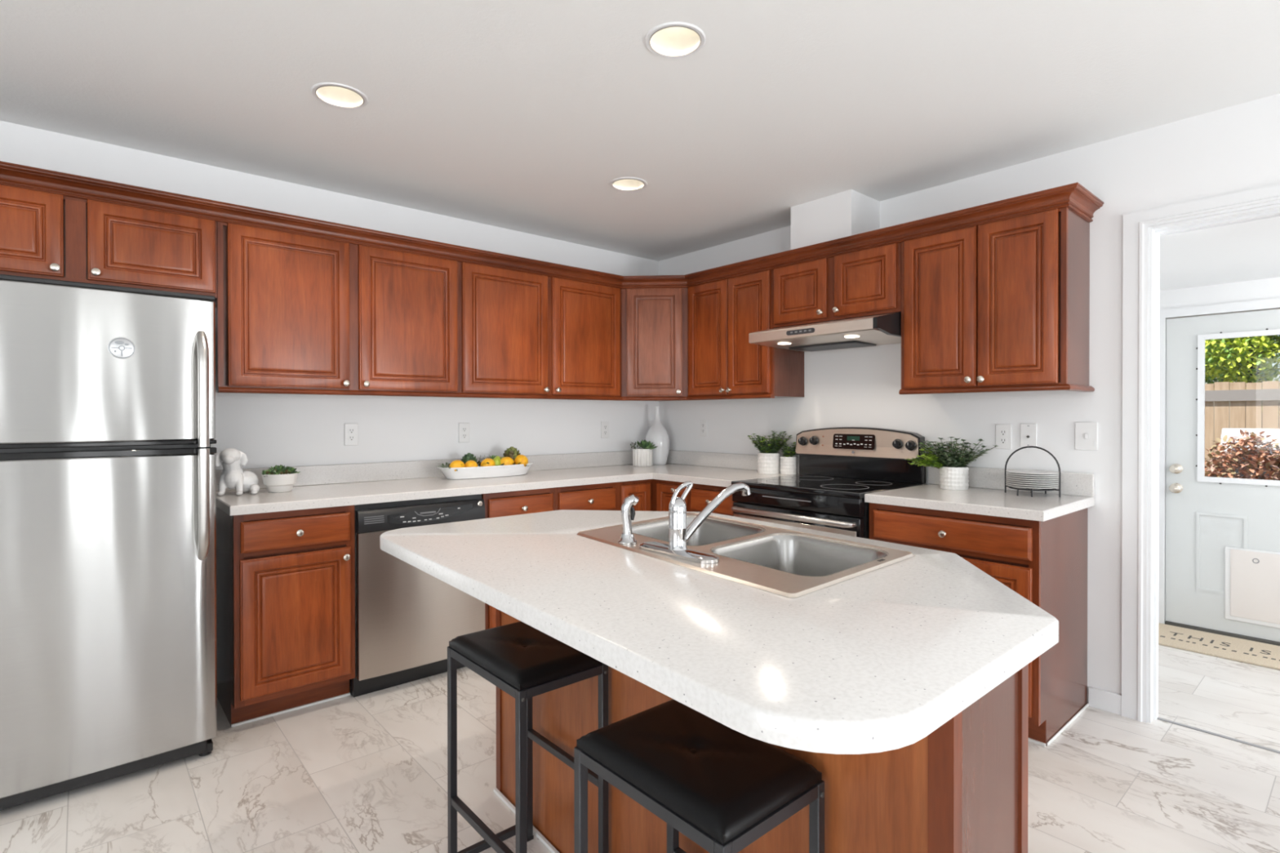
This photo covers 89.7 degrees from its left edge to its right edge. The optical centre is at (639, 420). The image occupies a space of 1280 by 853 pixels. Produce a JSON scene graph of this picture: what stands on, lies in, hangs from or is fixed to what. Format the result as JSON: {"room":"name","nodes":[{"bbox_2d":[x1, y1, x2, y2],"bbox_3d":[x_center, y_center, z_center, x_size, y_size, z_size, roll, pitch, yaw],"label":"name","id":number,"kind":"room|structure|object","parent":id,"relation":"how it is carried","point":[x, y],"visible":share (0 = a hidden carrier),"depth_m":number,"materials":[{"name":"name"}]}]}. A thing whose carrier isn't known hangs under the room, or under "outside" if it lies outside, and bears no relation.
{"room":"kitchen","nodes":[
{"label":"kitchen","id":0,"kind":"room"},
{"bbox_2d":[0,120,658,470],"bbox_3d":[-2.597,0.030,2.651,7.320,2.444,0.200,0,0,-41],"label":"wall","id":1,"kind":"structure","parent":0,"point":[271,429],"depth_m":3.49,"materials":[{"name":"white paint"}]},
{"bbox_2d":[0,184,217,298],"bbox_3d":[-2.255,-0.702,2.571,0.916,0.352,0.362,0,0,-41],"label":"upper cabinet","id":2,"kind":"object","parent":1,"relation":"attached to","point":[46,235],"visible":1,"depth_m":2.51,"materials":[{"name":"brown wood"}]},
{"bbox_2d":[213,222,459,392],"bbox_3d":[-1.489,-0.508,3.237,1.109,0.750,0.362,0,0,-41],"label":"upper cabinet","id":3,"kind":"object","parent":1,"relation":"attached to","point":[292,310],"visible":0.99,"depth_m":3.06,"materials":[{"name":"brown wood"}]},
{"bbox_2d":[344,423,358,445],"bbox_3d":[-1.539,0.076,3.430,0.070,0.118,0.008,0,0,-41],"label":"power outlet","id":4,"kind":"object","parent":1,"relation":"attached to","point":[351,430],"visible":1,"depth_m":3.43,"materials":[{"name":"white plastic"}]},
{"bbox_2d":[348,435,355,440],"bbox_3d":[-1.538,0.096,3.428,0.034,0.029,0.002,0,0,-41],"label":"socket","id":5,"kind":"object","parent":4,"relation":"attached to","point":[351,437],"depth_m":3.43,"materials":[{"name":"grey plastic"}]},
{"bbox_2d":[348,427,355,433],"bbox_3d":[-1.538,0.057,3.428,0.034,0.029,0.002,0,0,-41],"label":"socket","id":6,"kind":"object","parent":4,"relation":"attached to","point":[351,430],"depth_m":3.43,"materials":[{"name":"grey plastic"}]},
{"bbox_2d":[458,422,469,442],"bbox_3d":[-1.053,0.076,3.852,0.070,0.118,0.008,0,0,-41],"label":"power outlet","id":7,"kind":"object","parent":1,"relation":"attached to","point":[464,428],"visible":1,"depth_m":3.85,"materials":[{"name":"white plastic"}]},
{"bbox_2d":[462,433,466,438],"bbox_3d":[-1.051,0.095,3.850,0.034,0.029,0.002,0,0,-41],"label":"socket","id":8,"kind":"object","parent":7,"relation":"attached to","point":[464,435],"depth_m":3.85,"materials":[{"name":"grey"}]},
{"bbox_2d":[462,426,466,431],"bbox_3d":[-1.051,0.056,3.850,0.034,0.029,0.002,0,0,-41],"label":"socket","id":9,"kind":"object","parent":7,"relation":"attached to","point":[464,428],"depth_m":3.85,"materials":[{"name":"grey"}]},
{"bbox_2d":[215,449,799,491],"bbox_3d":[-0.516,0.281,3.457,2.876,0.100,1.306,0,0,-41],"label":"backsplash","id":10,"kind":"structure","parent":1,"relation":"attached to","point":[309,475],"depth_m":3.74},
{"bbox_2d":[458,262,621,396],"bbox_3d":[-0.639,-0.513,3.974,1.138,0.750,0.362,0,0,-41],"label":"upper cabinet","id":11,"kind":"object","parent":1,"relation":"attached to","point":[521,332],"visible":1,"depth_m":3.81,"materials":[{"name":"brown wood"}]},
{"bbox_2d":[217,386,774,400],"bbox_3d":[-0.664,-0.137,3.627,2.772,0.024,0.847,0,0,-20],"label":"rail","id":12,"kind":"object","parent":11,"relation":"attached to","point":[220,389],"visible":1,"depth_m":3.50,"materials":[{"name":"brown wood"}]},
{"bbox_2d":[0,160,1103,288],"bbox_3d":[-0.547,-0.896,3.194,4.896,0.074,1.985,0,0,-8],"label":"crown molding","id":13,"kind":"structure","parent":11,"relation":"attached to","point":[1074,197],"depth_m":2.96,"materials":[{"name":"brown wood"}]},
{"bbox_2d":[600,421,608,438],"bbox_3d":[-0.247,0.069,4.551,0.070,0.118,0.008,0,0,-41],"label":"power outlet","id":14,"kind":"object","parent":1,"relation":"attached to","point":[604,424],"visible":1,"depth_m":4.55,"materials":[{"name":"white plastic"}]},
{"bbox_2d":[621,287,688,401],"bbox_3d":[0.111,-0.516,4.453,0.620,0.750,0.620,0,0,-41],"label":"upper cabinet","id":15,"kind":"object","parent":1,"relation":"attached to","point":[655,321],"visible":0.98,"depth_m":4.22,"materials":[{"name":"brown wood"}]},
{"bbox_2d":[0,0,1279,261],"bbox_3d":[-0.238,-1.269,-0.075,7.320,0.180,7.400,0,0,-41],"label":"ceiling","id":16,"kind":"structure","parent":0,"point":[522,116],"depth_m":2.32,"materials":[{"name":"white paint"}]},
{"bbox_2d":[311,82,368,109],"bbox_3d":[-1.103,-1.257,2.364,0.192,0.140,0.192,0,0,-41],"label":"recessed light","id":17,"kind":"object","parent":16,"relation":"in","point":[335,95],"visible":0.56,"depth_m":2.42,"materials":[{"name":"white paint"}]},
{"bbox_2d":[609,177,647,191],"bbox_3d":[-0.059,-1.263,3.264,0.192,0.140,0.192,0,0,-41],"label":"recessed light","id":18,"kind":"object","parent":16,"relation":"in","point":[623,184],"visible":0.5,"depth_m":3.33,"materials":[{"name":"white paint"}]},
{"bbox_2d":[644,22,706,57],"bbox_3d":[0.110,-1.256,2.019,0.192,0.140,0.192,0,0,-41],"label":"recessed light","id":19,"kind":"object","parent":16,"relation":"in","point":[673,39],"visible":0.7,"depth_m":2.08,"materials":[{"name":"white paint"}]},
{"bbox_2d":[0,644,1279,852],"bbox_3d":[0.380,1.321,0.473,8.950,0.120,7.400,0,0,-41],"label":"floor","id":20,"kind":"structure","parent":0,"point":[366,773],"depth_m":2.19,"materials":[{"name":"tile"}]},
{"bbox_2d":[0,274,217,810],"bbox_3d":[-2.108,0.397,2.361,0.846,1.712,0.800,0,0,-41],"label":"refrigerator","id":21,"kind":"object","parent":20,"relation":"on","point":[108,521],"visible":1,"depth_m":2.17,"materials":[{"name":"grey metal"}]},
{"bbox_2d":[215,505,355,727],"bbox_3d":[-1.626,0.812,2.923,0.460,0.876,0.658,0,0,-41],"label":"base cabinet","id":22,"kind":"object","parent":20,"relation":"on","point":[286,580],"visible":0.98,"depth_m":2.70,"materials":[{"name":"brown wood"}]},
{"bbox_2d":[351,493,484,697],"bbox_3d":[-1.209,0.813,3.271,0.621,0.868,0.628,0,0,-41],"label":"dishwasher","id":23,"kind":"object","parent":20,"relation":"on","point":[406,618],"visible":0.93,"depth_m":2.98,"materials":[{"name":"silver metal"}]},
{"bbox_2d":[481,487,555,629],"bbox_3d":[-0.815,0.807,3.627,0.434,0.876,0.658,0,0,-41],"label":"base cabinet","id":24,"kind":"object","parent":20,"relation":"on","point":[535,500],"visible":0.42,"depth_m":3.37,"materials":[{"name":"brown wood"}]},
{"bbox_2d":[447,621,608,852],"bbox_3d":[-0.305,0.922,1.706,0.262,0.666,0.395,0,0,-41],"label":"bar stool","id":25,"kind":"object","parent":20,"relation":"on","point":[525,662],"visible":0.86,"depth_m":1.64,"materials":[{"name":"grey"}]},
{"bbox_2d":[448,621,603,690],"bbox_3d":[-0.305,0.605,1.705,0.252,0.032,0.379,0,0,-41],"label":"cushion","id":26,"kind":"object","parent":25,"relation":"on","point":[517,655],"depth_m":1.62,"materials":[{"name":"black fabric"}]},
{"bbox_2d":[555,482,617,510],"bbox_3d":[-0.484,0.805,3.914,0.440,0.876,0.658,0,0,-41],"label":"base cabinet","id":27,"kind":"object","parent":20,"relation":"on","point":[602,496],"visible":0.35,"depth_m":3.68,"materials":[{"name":"brown wood"}]},
{"bbox_2d":[617,479,689,511],"bbox_3d":[0.110,0.802,4.250,0.895,0.876,0.930,0,0,-41],"label":"base cabinet","id":28,"kind":"object","parent":20,"relation":"on","point":[654,495],"visible":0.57,"depth_m":3.94,"materials":[{"name":"brown wood"}]},
{"bbox_2d":[215,449,802,515],"bbox_3d":[-0.516,0.300,3.457,2.876,0.138,1.306,0,0,-41],"label":"countertop","id":29,"kind":"structure","parent":28,"relation":"on","point":[316,486],"depth_m":3.52,"materials":[{"name":"white stone"}]},
{"bbox_2d":[215,448,259,495],"bbox_3d":[-1.823,0.230,2.917,0.194,0.209,0.183,0,0,-41],"label":"dog figurine","id":30,"kind":"object","parent":29,"relation":"on","point":[233,476],"visible":0.98,"depth_m":2.87,"materials":[{"name":"white ceramic"}]},
{"bbox_2d":[261,464,300,493],"bbox_3d":[-1.682,0.272,3.013,0.165,0.126,0.150,0,0,-41],"label":"succulent bowl","id":31,"kind":"object","parent":29,"relation":"on","point":[277,478],"visible":1,"depth_m":2.96,"materials":[{"name":"white ceramic"}]},
{"bbox_2d":[437,462,533,479],"bbox_3d":[-0.888,0.295,3.751,0.596,0.068,0.196,0,0,-41],"label":"serving tray","id":32,"kind":"object","parent":29,"relation":"on","point":[484,472],"visible":0.85,"depth_m":3.65,"materials":[{"name":"white ceramic"}]},
{"bbox_2d":[435,462,457,471],"bbox_3d":[-1.070,0.257,3.569,0.128,0.047,0.164,0,0,-41],"label":"sprigs","id":33,"kind":"object","parent":32,"relation":"on","point":[446,465],"visible":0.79,"depth_m":3.55,"materials":[{"name":"green plant"}]},
{"bbox_2d":[448,460,465,471],"bbox_3d":[-1.021,0.262,3.590,0.101,0.076,0.078,0,0,-41],"label":"lemon","id":34,"kind":"object","parent":32,"relation":"in","point":[455,464],"visible":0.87,"depth_m":3.56,"materials":[{"name":"yellow food"}]},
{"bbox_2d":[461,453,477,463],"bbox_3d":[-0.984,0.238,3.704,0.088,0.099,0.089,0,0,-41],"label":"vegetable","id":35,"kind":"object","parent":32,"relation":"in","point":[468,456],"visible":0.52,"depth_m":3.68,"materials":[{"name":"green plant"}]},
{"bbox_2d":[464,460,477,467],"bbox_3d":[-0.958,0.266,3.645,0.079,0.077,0.098,0,0,-41],"label":"lemon","id":36,"kind":"object","parent":32,"relation":"in","point":[469,463],"visible":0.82,"depth_m":3.62,"materials":[{"name":"yellow food"}]},
{"bbox_2d":[480,457,495,466],"bbox_3d":[-0.878,0.261,3.715,0.099,0.081,0.084,0,0,-41],"label":"lemon","id":37,"kind":"object","parent":32,"relation":"in","point":[491,463],"visible":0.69,"depth_m":3.68,"materials":[{"name":"yellow food"}]},
{"bbox_2d":[448,454,528,466],"bbox_3d":[-0.877,0.251,3.753,0.509,0.090,0.205,0,0,-41],"label":"leaves","id":38,"kind":"object","parent":32,"relation":"in","point":[478,462],"visible":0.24,"depth_m":3.75,"materials":[{"name":"green plant"}]},
{"bbox_2d":[485,455,501,459],"bbox_3d":[-0.868,0.229,3.818,0.096,0.040,0.098,0,0,-41],"label":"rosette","id":39,"kind":"object","parent":32,"relation":"in","point":[492,457],"visible":0.39,"depth_m":3.80,"materials":[{"name":"green plant"}]},
{"bbox_2d":[493,456,501,466],"bbox_3d":[-0.844,0.252,3.761,0.071,0.083,0.071,0,0,-41],"label":"pear","id":40,"kind":"object","parent":32,"relation":"in","point":[497,459],"visible":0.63,"depth_m":3.74,"materials":[{"name":"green food"}]},
{"bbox_2d":[500,457,514,465],"bbox_3d":[-0.787,0.257,3.793,0.108,0.080,0.080,0,0,-41],"label":"lemon","id":41,"kind":"object","parent":32,"relation":"in","point":[506,460],"visible":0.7,"depth_m":3.76,"materials":[{"name":"yellow food"}]},
{"bbox_2d":[503,446,520,461],"bbox_3d":[-0.773,0.217,3.881,0.101,0.114,0.103,0,0,-41],"label":"artichoke","id":42,"kind":"object","parent":32,"relation":"in","point":[512,452],"visible":0.59,"depth_m":3.85,"materials":[{"name":"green plant"}]},
{"bbox_2d":[514,454,528,466],"bbox_3d":[-0.714,0.249,3.857,0.082,0.082,0.112,0,0,-41],"label":"lemon","id":43,"kind":"object","parent":32,"relation":"in","point":[522,459],"visible":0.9,"depth_m":3.82,"materials":[{"name":"yellow food"}]},
{"bbox_2d":[630,440,657,466],"bbox_3d":[0.028,0.231,4.539,0.198,0.186,0.158,0,0,3],"label":"potted succulent","id":44,"kind":"object","parent":29,"relation":"on","point":[642,456],"visible":1,"depth_m":4.50,"materials":[{"name":"white ceramic"}]},
{"bbox_2d":[645,406,669,465],"bbox_3d":[0.127,0.113,4.697,0.181,0.420,0.181,0,0,-41],"label":"vase","id":45,"kind":"object","parent":29,"relation":"on","point":[657,434],"visible":0.93,"depth_m":4.63,"materials":[{"name":"white ceramic"}]},
{"bbox_2d":[747,431,792,474],"bbox_3d":[0.772,0.197,3.938,0.274,0.259,0.279,0,0,-33],"label":"potted plant","id":46,"kind":"object","parent":29,"relation":"on","point":[768,460],"visible":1,"depth_m":3.90,"materials":[{"name":"green plant"}]},
{"bbox_2d":[779,440,796,474],"bbox_3d":[0.893,0.220,3.902,0.125,0.213,0.148,0,0,-41],"label":"potted plant","id":47,"kind":"object","parent":29,"relation":"on","point":[788,464],"visible":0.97,"depth_m":3.87,"materials":[{"name":"green plant"}]},
{"bbox_2d":[573,699,824,852],"bbox_3d":[0.098,0.926,1.179,0.266,0.662,0.390,0,0,-41],"label":"bar stool","id":48,"kind":"object","parent":20,"relation":"on","point":[721,787],"visible":0.97,"depth_m":1.11,"materials":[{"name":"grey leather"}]},
{"bbox_2d":[689,483,737,515],"bbox_3d":[0.626,0.804,3.836,0.658,0.876,0.371,0,0,-41],"label":"base cabinet","id":49,"kind":"object","parent":20,"relation":"on","point":[700,495],"visible":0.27,"depth_m":3.67,"materials":[{"name":"brown wood"}]},
{"bbox_2d":[493,608,1028,852],"bbox_3d":[0.216,0.816,1.757,0.690,0.876,1.549,0,0,-41],"label":"base cabinet","id":50,"kind":"object","parent":20,"relation":"on","point":[962,787],"visible":0.22,"depth_m":1.12,"materials":[{"name":"brown wood"}]},
{"bbox_2d":[379,509,1058,754],"bbox_3d":[0.104,0.359,1.666,1.124,0.038,1.660,0,0,-41],"label":"countertop","id":51,"kind":"structure","parent":50,"relation":"on","point":[877,660],"depth_m":1.09,"materials":[{"name":"white stone"}]},
{"bbox_2d":[576,512,915,597],"bbox_3d":[0.241,0.422,1.769,0.626,0.178,0.881,0,0,-41],"label":"sink","id":52,"kind":"object","parent":51,"relation":"in","point":[788,563],"visible":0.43,"depth_m":1.78,"materials":[{"name":"metal"}]},
{"bbox_2d":[617,493,639,544],"bbox_3d":[-0.033,0.268,1.750,0.055,0.133,0.052,0,0,-41],"label":"sprayer","id":53,"kind":"object","parent":52,"relation":"on","point":[628,512],"visible":1,"depth_m":1.74,"materials":[{"name":"silver metal"}]},
{"bbox_2d":[639,480,751,564],"bbox_3d":[0.178,0.244,1.681,0.290,0.180,0.260,0,0,-41],"label":"kitchen faucet","id":54,"kind":"object","parent":52,"relation":"on","point":[679,534],"visible":1,"depth_m":1.60,"materials":[{"name":"silver metal"}]},
{"bbox_2d":[731,426,925,538],"bbox_3d":[0.963,0.632,3.369,0.706,1.183,0.759,0,0,-41],"label":"range","id":55,"kind":"object","parent":20,"relation":"on","point":[836,504],"visible":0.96,"depth_m":3.34,"materials":[{"name":"black metal"}]},
{"bbox_2d":[731,474,921,498],"bbox_3d":[0.967,0.339,3.371,0.607,0.024,0.759,0,0,-41],"label":"cooktop","id":56,"kind":"object","parent":55,"relation":"in","point":[815,486],"depth_m":3.28,"materials":[{"name":"black"}]},
{"bbox_2d":[869,502,1088,746],"bbox_3d":[1.483,0.809,2.849,0.658,0.876,0.696,0,0,-41],"label":"base cabinet","id":57,"kind":"object","parent":20,"relation":"on","point":[1045,562],"visible":0.36,"depth_m":2.57,"materials":[{"name":"brown wood"}]},
{"bbox_2d":[864,466,1094,521],"bbox_3d":[1.493,0.301,2.846,0.644,0.138,0.716,0,0,-41],"label":"countertop","id":58,"kind":"structure","parent":57,"relation":"on","point":[985,495],"depth_m":2.78,"materials":[{"name":"white stone"}]},
{"bbox_2d":[905,436,997,489],"bbox_3d":[1.486,0.207,3.096,0.291,0.247,0.386,0,0,-41],"label":"potted plant","id":59,"kind":"object","parent":58,"relation":"on","point":[953,470],"visible":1,"depth_m":3.06,"materials":[{"name":"green plant"}]},
{"bbox_2d":[1004,445,1060,497],"bbox_3d":[1.738,0.223,2.852,0.182,0.217,0.182,0,0,10],"label":"plate rack","id":60,"kind":"object","parent":58,"relation":"on","point":[1041,448],"visible":0.8,"depth_m":2.81,"materials":[{"name":"black metal"}]},
{"bbox_2d":[1005,484,1058,488],"bbox_3d":[1.738,0.294,2.853,0.202,0.008,0.202,0,0,-41],"label":"plate","id":61,"kind":"object","parent":60,"relation":"in","point":[1009,485],"visible":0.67,"depth_m":2.81,"materials":[{"name":"white ceramic"}]},
{"bbox_2d":[1005,481,1058,486],"bbox_3d":[1.738,0.285,2.852,0.202,0.008,0.202,0,0,-41],"label":"plate","id":62,"kind":"object","parent":61,"relation":"on","point":[1007,482],"visible":0.58,"depth_m":2.81,"materials":[{"name":"white ceramic"}]},
{"bbox_2d":[1005,480,1058,484],"bbox_3d":[1.738,0.276,2.852,0.202,0.008,0.202,0,0,-41],"label":"plate","id":63,"kind":"object","parent":62,"relation":"on","point":[1008,481],"visible":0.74,"depth_m":2.81,"materials":[{"name":"white ceramic"}]},
{"bbox_2d":[1005,477,1058,482],"bbox_3d":[1.738,0.268,2.852,0.202,0.008,0.202,0,0,-41],"label":"plate","id":64,"kind":"object","parent":63,"relation":"on","point":[1007,478],"visible":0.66,"depth_m":2.82,"materials":[{"name":"white ceramic"}]},
{"bbox_2d":[1005,475,1058,480],"bbox_3d":[1.738,0.259,2.852,0.202,0.008,0.202,0,0,-41],"label":"plate","id":65,"kind":"object","parent":64,"relation":"on","point":[1008,477],"visible":0.69,"depth_m":2.81,"materials":[{"name":"white ceramic"}]},
{"bbox_2d":[1005,474,1058,478],"bbox_3d":[1.738,0.250,2.852,0.202,0.008,0.202,0,0,-41],"label":"plate","id":66,"kind":"object","parent":65,"relation":"on","point":[1010,475],"visible":0.59,"depth_m":2.82,"materials":[{"name":"white ceramic"}]},
{"bbox_2d":[1005,471,1058,476],"bbox_3d":[1.738,0.241,2.852,0.202,0.008,0.202,0,0,-41],"label":"plate","id":67,"kind":"object","parent":66,"relation":"on","point":[1007,473],"visible":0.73,"depth_m":2.81,"materials":[{"name":"white ceramic"}]},
{"bbox_2d":[1005,469,1058,474],"bbox_3d":[1.738,0.232,2.852,0.202,0.008,0.202,0,0,-41],"label":"plate","id":68,"kind":"object","parent":67,"relation":"on","point":[1016,471],"visible":1,"depth_m":2.87,"materials":[{"name":"white ceramic"}]},
{"bbox_2d":[1156,717,1279,753],"bbox_3d":[2.417,1.246,2.390,0.016,0.004,0.825,0,0,-41],"label":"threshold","id":69,"kind":"structure","parent":20,"relation":"on","point":[1159,718],"depth_m":2.54,"materials":[{"name":"grey"}]},
{"bbox_2d":[1158,622,1279,670],"bbox_3d":[3.280,1.235,3.400,0.432,0.012,1.060,0,0,-41],"label":"door mat","id":70,"kind":"object","parent":20,"relation":"on","point":[1252,652],"visible":0.94,"depth_m":3.50,"materials":[{"name":"beige fabric"}]},
{"bbox_2d":[632,448,653,466],"bbox_3d":[0.019,0.263,4.548,0.142,0.122,0.142,0,0,-41],"label":"pot","id":71,"kind":"object","parent":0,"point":[642,457],"depth_m":4.49,"materials":[{"name":"white ceramic"}]},
{"bbox_2d":[791,189,879,249],"bbox_3d":[1.084,-0.979,3.582,0.290,0.444,0.378,0,0,-41],"label":"cover","id":72,"kind":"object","parent":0,"point":[851,212],"depth_m":3.46,"materials":[{"name":"white paint"}]},
{"bbox_2d":[658,93,1279,702],"bbox_3d":[2.547,0.027,2.216,0.120,2.444,7.200,0,0,-41],"label":"wall","id":73,"kind":"structure","parent":0,"point":[1236,148],"depth_m":2.85,"materials":[{"name":"white paint"}]},
{"bbox_2d":[699,419,707,436],"bbox_3d":[0.448,0.056,4.536,0.008,0.118,0.070,0,0,-41],"label":"power outlet","id":74,"kind":"object","parent":73,"relation":"attached to","point":[703,423],"visible":1,"depth_m":4.53,"materials":[{"name":"white plastic"}]},
{"bbox_2d":[688,270,804,398],"bbox_3d":[0.637,-0.514,4.045,0.362,0.750,0.684,0,0,-41],"label":"upper cabinet","id":75,"kind":"object","parent":73,"relation":"attached to","point":[722,314],"visible":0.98,"depth_m":3.89,"materials":[{"name":"brown wood"}]},
{"bbox_2d":[748,311,901,351],"bbox_3d":[1.049,-0.466,3.439,0.530,0.124,0.760,0,0,-41],"label":"range hood","id":76,"kind":"object","parent":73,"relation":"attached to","point":[882,329],"visible":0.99,"depth_m":3.30,"materials":[{"name":"metal"}]},
{"bbox_2d":[844,335,859,337],"bbox_3d":[1.062,-0.417,3.222,0.072,0.004,0.072,0,0,-41],"label":"lamp","id":77,"kind":"object","parent":76,"relation":"attached to","point":[845,336],"depth_m":3.23,"materials":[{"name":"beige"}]},
{"bbox_2d":[773,242,901,328],"bbox_3d":[1.113,-0.708,3.494,0.362,0.358,0.766,0,0,-41],"label":"upper cabinet","id":78,"kind":"object","parent":73,"relation":"attached to","point":[866,282],"visible":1,"depth_m":3.35,"materials":[{"name":"brown wood"}]},
{"bbox_2d":[898,207,1094,394],"bbox_3d":[1.600,-0.504,2.936,0.362,0.761,0.714,0,0,-41],"label":"upper cabinet","id":79,"kind":"object","parent":73,"relation":"attached to","point":[1005,302],"depth_m":2.78,"materials":[{"name":"brown wood"}]},
{"bbox_2d":[995,424,1011,448],"bbox_3d":[1.730,0.079,3.060,0.008,0.118,0.070,0,0,-41],"label":"power outlet","id":80,"kind":"object","parent":73,"relation":"attached to","point":[1003,432],"visible":1,"depth_m":3.06,"materials":[{"name":"white plastic"}]},
{"bbox_2d":[999,437,1007,444],"bbox_3d":[1.728,0.098,3.058,0.002,0.029,0.034,0,0,-41],"label":"socket","id":81,"kind":"object","parent":80,"relation":"attached to","point":[1002,440],"depth_m":3.06,"materials":[{"name":"grey plastic"}]},
{"bbox_2d":[999,429,1007,435],"bbox_3d":[1.728,0.059,3.058,0.002,0.029,0.034,0,0,-41],"label":"socket","id":82,"kind":"object","parent":80,"relation":"attached to","point":[1002,432],"depth_m":3.06,"materials":[{"name":"grey plastic"}]},
{"bbox_2d":[928,466,1094,497],"bbox_3d":[1.729,0.281,3.050,0.019,0.100,0.716,0,0,-41],"label":"backsplash","id":83,"kind":"structure","parent":73,"relation":"attached to","point":[1081,484],"depth_m":3.04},
{"bbox_2d":[1020,423,1036,447],"bbox_3d":[1.798,0.071,2.978,0.012,0.112,0.068,0,0,-41],"label":"outlet","id":84,"kind":"object","parent":73,"relation":"attached to","point":[1028,431],"visible":0.93,"depth_m":2.98,"materials":[{"name":"white plastic"}]},
{"bbox_2d":[1075,422,1097,450],"bbox_3d":[1.948,0.070,2.807,0.010,0.122,0.084,0,0,-41],"label":"light switch","id":85,"kind":"object","parent":73,"relation":"attached to","point":[1086,433],"visible":1,"depth_m":2.80,"materials":[{"name":"white plastic"}]},
{"bbox_2d":[1088,686,1121,715],"bbox_3d":[1.996,1.204,2.759,0.012,0.085,0.121,0,0,-41],"label":"baseboard","id":86,"kind":"structure","parent":73,"relation":"attached to","point":[1100,699],"depth_m":2.75,"materials":[{"name":"white paint"}]},
{"bbox_2d":[1121,184,1279,723],"bbox_3d":[2.402,0.194,2.372,0.140,2.107,0.991,0,0,-41],"label":"trim","id":87,"kind":"structure","parent":73,"relation":"attached to","point":[1142,230],"depth_m":2.66,"materials":[{"name":"white paint"}]},
{"bbox_2d":[1160,214,1279,291],"bbox_3d":[3.352,-0.865,2.633,1.650,0.180,2.780,0,0,-41],"label":"ceiling","id":88,"kind":"structure","parent":0,"point":[1249,250],"depth_m":3.01,"materials":[{"name":"white paint"}]},
{"bbox_2d":[1160,277,1279,621],"bbox_3d":[3.971,0.217,3.056,0.130,2.050,2.600,0,0,-41],"label":"wall","id":89,"kind":"structure","parent":0,"point":[1268,288],"depth_m":3.69,"materials":[{"name":"white paint"}]},
{"bbox_2d":[1158,297,1279,623],"bbox_3d":[3.462,0.288,3.534,0.012,1.905,1.016,0,0,-41],"label":"trim","id":90,"kind":"structure","parent":89,"relation":"attached to","point":[1269,303],"depth_m":3.88,"materials":[{"name":"white paint"}]},
{"bbox_2d":[1164,308,1279,641],"bbox_3d":[3.469,0.304,3.540,0.105,1.823,0.906,0,0,-41],"label":"door","id":91,"kind":"structure","parent":89,"relation":"in","point":[1223,534],"depth_m":3.73,"materials":[{"name":"white paint"}]},
{"bbox_2d":[1164,620,1279,645],"bbox_3d":[3.515,1.229,3.585,0.134,0.022,0.906,0,0,-41],"label":"threshold","id":92,"kind":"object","parent":89,"relation":"attached to","point":[1170,623],"depth_m":3.69,"materials":[{"name":"grey metal"}]},
{"label":"outside","id":93,"kind":"structure","parent":0,"visible":0},
{"bbox_3d":[15.928,1.374,18.602,38.200,0.140,60.000,0,0,-41],"label":"ground","id":94,"kind":"structure","parent":93,"visible":0},
{"bbox_2d":[1204,381,1279,472],"bbox_3d":[7.379,0.450,7.229,0.055,1.812,12.035,0,0,-41],"label":"fence","id":95,"kind":"object","parent":94,"relation":"on","point":[1246,405],"visible":0.04,"depth_m":7.59,"materials":[{"name":"beige wood"}]},
{"bbox_2d":[1204,334,1279,389],"bbox_3d":[8.929,-0.344,9.381,1.408,3.438,1.727,0,0,-34],"label":"leafy tree","id":96,"kind":"object","parent":94,"relation":"on","point":[1250,353],"visible":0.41,"depth_m":9.22,"materials":[{"name":"green plant"}]},
{"bbox_2d":[1204,429,1279,480],"bbox_3d":[5.458,0.739,5.794,0.851,1.309,0.850,0,0,-41],"label":"shrub","id":97,"kind":"object","parent":94,"relation":"on","point":[1264,460],"visible":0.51,"depth_m":5.71,"materials":[{"name":"brown plant"}]},
{"bbox_2d":[1220,428,1279,479],"bbox_3d":[6.373,0.735,6.698,0.472,1.290,0.450,0,0,-41],"label":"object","id":98,"kind":"object","parent":94,"relation":"on","point":[1275,433],"visible":0.11,"depth_m":6.62,"materials":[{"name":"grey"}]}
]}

